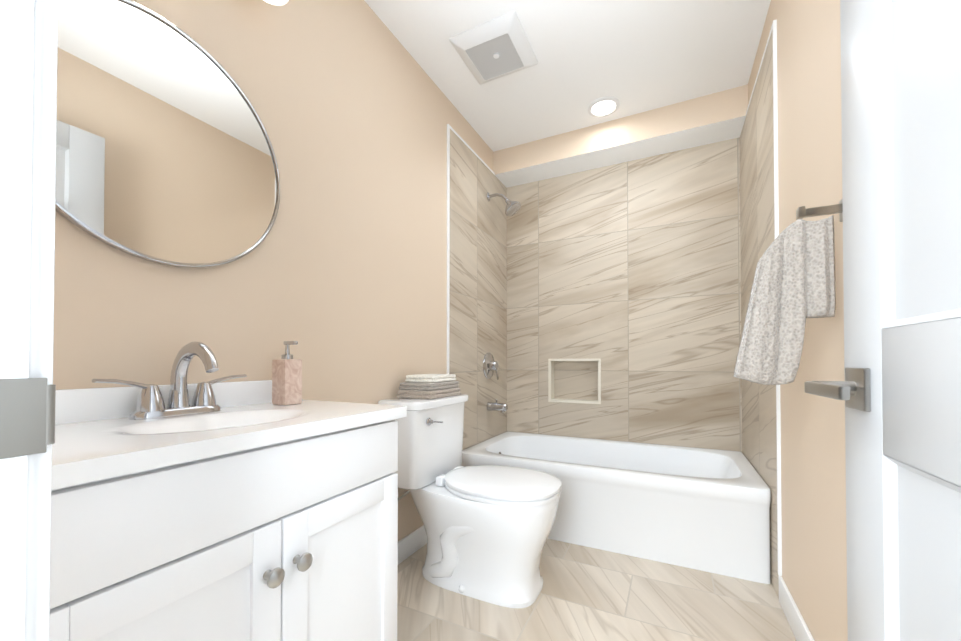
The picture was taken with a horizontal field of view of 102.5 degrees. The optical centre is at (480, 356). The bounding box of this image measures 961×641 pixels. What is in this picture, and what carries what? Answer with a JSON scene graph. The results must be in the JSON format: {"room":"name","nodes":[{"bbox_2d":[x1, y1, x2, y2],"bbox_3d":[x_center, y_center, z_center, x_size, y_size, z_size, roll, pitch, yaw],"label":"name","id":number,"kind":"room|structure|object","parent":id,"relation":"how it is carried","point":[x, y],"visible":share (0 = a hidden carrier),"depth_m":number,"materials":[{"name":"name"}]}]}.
{"room":"bathroom","nodes":[
{"label":"bathroom","id":0,"kind":"room"},
{"bbox_2d":[53,0,492,540],"bbox_3d":[-0.416,-0.264,1.846,0.100,2.440,2.945,0,-1,26],"label":"wall","id":1,"kind":"structure","parent":0,"point":[339,273],"depth_m":1.38,"materials":[{"name":"beige paint"}]},
{"bbox_2d":[55,0,279,267],"bbox_3d":[-0.784,-0.535,0.969,0.020,0.610,0.610,0,-1,26],"label":"mirror","id":2,"kind":"object","parent":1,"relation":"attached to","point":[165,154],"visible":0.96,"depth_m":0.94,"materials":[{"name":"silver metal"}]},
{"bbox_2d":[263,0,288,5],"bbox_3d":[-0.737,-1.159,0.953,0.124,0.127,0.600,0,-1,26],"label":"sconce","id":3,"kind":"object","parent":1,"relation":"attached to","point":[278,2],"visible":0.94,"depth_m":1.20,"materials":[{"name":"white glass"}]},
{"bbox_2d":[398,525,426,563],"bbox_3d":[-0.401,0.905,1.736,0.012,0.100,0.967,0,-1,26],"label":"baseboard","id":4,"kind":"structure","parent":1,"relation":"attached to","point":[410,544],"depth_m":1.86,"materials":[{"name":"white wood"}]},
{"bbox_2d":[447,124,494,373],"bbox_3d":[-0.045,-0.228,2.470,0.011,2.185,0.638,0,-1,26],"label":"trim","id":5,"kind":"structure","parent":1,"relation":"attached to","point":[449,127],"depth_m":2.19,"materials":[{"name":"white"}]},
{"bbox_2d":[449,129,506,449],"bbox_3d":[0.008,-0.171,2.578,0.008,2.272,0.855,0,-1,26],"label":"wall tile","id":6,"kind":"structure","parent":1,"relation":"attached to","point":[478,275],"depth_m":2.51,"materials":[{"name":"beige tile"}]},
{"bbox_2d":[483,353,498,379],"bbox_3d":[0.086,0.065,2.645,0.070,0.187,0.180,0,-1,26],"label":"shower valve","id":7,"kind":"object","parent":6,"relation":"attached to","point":[490,365],"visible":1,"depth_m":2.62,"materials":[{"name":"silver metal"}]},
{"bbox_2d":[487,399,507,411],"bbox_3d":[0.116,0.333,2.627,0.137,0.085,0.062,0,-1,26],"label":"tub spout","id":8,"kind":"object","parent":6,"relation":"attached to","point":[496,406],"visible":1,"depth_m":2.61,"materials":[{"name":"silver metal"}]},
{"bbox_2d":[487,192,520,215],"bbox_3d":[0.160,-1.046,2.622,0.236,0.183,0.120,0,-1,26],"label":"shower head","id":9,"kind":"object","parent":6,"relation":"attached to","point":[512,208],"visible":1,"depth_m":2.60},
{"bbox_2d":[364,0,770,151],"bbox_3d":[-0.043,-1.522,0.792,1.720,0.050,4.530,0,-1,26],"label":"ceiling","id":10,"kind":"structure","parent":0,"point":[633,57],"depth_m":1.89,"materials":[{"name":"white paint"}]},
{"bbox_2d":[449,10,537,83],"bbox_3d":[0.072,-1.463,1.873,0.330,0.041,0.330,0,-1,26],"label":"fan","id":11,"kind":"object","parent":10,"relation":"attached to","point":[495,48],"visible":1,"depth_m":1.82,"materials":[{"name":"white plastic"}]},
{"bbox_2d":[588,97,619,116],"bbox_3d":[0.728,-1.473,2.285,0.180,0.010,0.180,0,-1,26],"label":"recessed light","id":12,"kind":"object","parent":10,"relation":"in","point":[603,106],"visible":1,"depth_m":2.27,"materials":[{"name":"white plastic"}]},
{"bbox_2d":[493,84,747,187],"bbox_3d":[0.846,-1.391,2.583,1.520,0.168,0.330,0,-1,26],"label":"ceiling soffit","id":13,"kind":"structure","parent":10,"relation":"attached to","point":[707,119],"depth_m":2.41,"materials":[{"name":"beige paint"}]},
{"bbox_2d":[397,538,795,640],"bbox_3d":[-0.043,0.968,0.761,1.720,0.050,4.530,0,-1,26],"label":"floor","id":14,"kind":"structure","parent":0,"point":[589,594],"depth_m":1.46,"materials":[{"name":"tile"}]},
{"bbox_2d":[49,341,406,640],"bbox_3d":[-0.577,0.447,0.857,0.479,0.994,0.769,0,-1,26],"label":"bathroom vanity","id":15,"kind":"object","parent":14,"relation":"on","point":[218,509],"visible":0.94,"depth_m":0.73,"materials":[{"name":"white wood"}]},
{"bbox_2d":[92,342,246,419],"bbox_3d":[-0.673,0.052,0.904,0.180,0.174,0.313,0,-1,26],"label":"faucet","id":16,"kind":"object","parent":15,"relation":"on","point":[150,405],"depth_m":0.91,"materials":[{"name":"silver metal"}]},
{"bbox_2d":[272,341,301,404],"bbox_3d":[-0.577,0.048,1.157,0.068,0.189,0.060,0,-1,26],"label":"soap dispenser","id":17,"kind":"object","parent":15,"relation":"on","point":[286,371],"depth_m":1.14,"materials":[{"name":"stone"}]},
{"bbox_2d":[378,374,561,607],"bbox_3d":[-0.024,0.518,1.678,0.741,0.872,0.468,0,-1,26],"label":"toilet","id":18,"kind":"object","parent":14,"relation":"on","point":[488,528],"visible":0.98,"depth_m":1.56,"materials":[{"name":"white ceramic"}]},
{"bbox_2d":[461,432,770,583],"bbox_3d":[0.704,0.761,2.270,1.500,0.400,0.763,0,-1,26],"label":"bathtub","id":19,"kind":"object","parent":14,"relation":"on","point":[704,509],"visible":0.73,"depth_m":1.87,"materials":[{"name":"white ceramic"}]},
{"bbox_2d":[748,0,847,640],"bbox_3d":[1.035,-0.273,1.127,0.100,2.440,2.945,0,-1,26],"label":"wall","id":20,"kind":"structure","parent":0,"point":[813,514],"depth_m":1.15,"materials":[{"name":"beige paint"}]},
{"bbox_2d":[740,29,778,598],"bbox_3d":[1.362,-0.179,1.907,0.008,2.272,0.855,0,-1,26],"label":"wall tile","id":21,"kind":"structure","parent":20,"relation":"attached to","point":[759,447],"depth_m":1.80,"materials":[{"name":"beige tile"}]},
{"bbox_2d":[746,19,781,575],"bbox_3d":[1.307,-0.237,1.799,0.011,2.185,0.638,0,-1,26],"label":"trim","id":22,"kind":"structure","parent":20,"relation":"attached to","point":[774,25],"depth_m":1.52,"materials":[{"name":"white"}]},
{"bbox_2d":[733,199,842,384],"bbox_3d":[0.770,-0.154,0.967,0.232,0.453,0.080,0,-1,26],"label":"towel","id":23,"kind":"object","parent":20,"relation":"attached to","point":[793,288],"visible":0.98,"depth_m":0.95,"materials":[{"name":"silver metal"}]},
{"bbox_2d":[778,576,814,640],"bbox_3d":[0.774,0.892,0.712,0.012,0.100,1.757,0,-1,26],"label":"baseboard","id":24,"kind":"structure","parent":20,"relation":"attached to","point":[798,626],"depth_m":1.33,"materials":[{"name":"white wood"}]},
{"bbox_3d":[0.941,-0.252,2.761,1.720,2.440,0.100,0,-1,26],"label":"wall","id":25,"kind":"structure","parent":0,"visible":0},
{"bbox_2d":[507,137,741,451],"bbox_3d":[0.897,-0.170,2.670,1.520,2.272,0.100,0,-1,26],"label":"wall tile","id":26,"kind":"structure","parent":25,"relation":"attached to","point":[628,273],"depth_m":2.56,"materials":[{"name":"beige tile"}]},
{"bbox_2d":[548,359,600,403],"bbox_3d":[0.679,0.170,2.766,0.368,0.313,0.093,0,-1,26],"label":"trim","id":27,"kind":"structure","parent":26,"relation":"attached to","point":[551,398],"depth_m":2.76,"materials":[{"name":"white"}]},
{"bbox_3d":[-0.318,-0.284,0.221,1.520,2.440,0.120,0,-1,26],"label":"wall","id":28,"kind":"structure","parent":0,"visible":0},
{"bbox_2d":[0,0,57,640],"bbox_3d":[-0.040,-0.122,0.081,0.897,2.112,0.152,0,-1,26],"label":"door frame","id":29,"kind":"structure","parent":28,"relation":"attached to","point":[28,70],"depth_m":0.30,"materials":[{"name":"white wood"}]},
{"bbox_2d":[804,0,960,640],"bbox_3d":[0.478,-0.090,0.321,0.174,2.030,0.775,0,-1,26],"label":"door","id":30,"kind":"structure","parent":28,"relation":"in","point":[898,390],"depth_m":0.52,"materials":[{"name":"white wood"}]}
]}

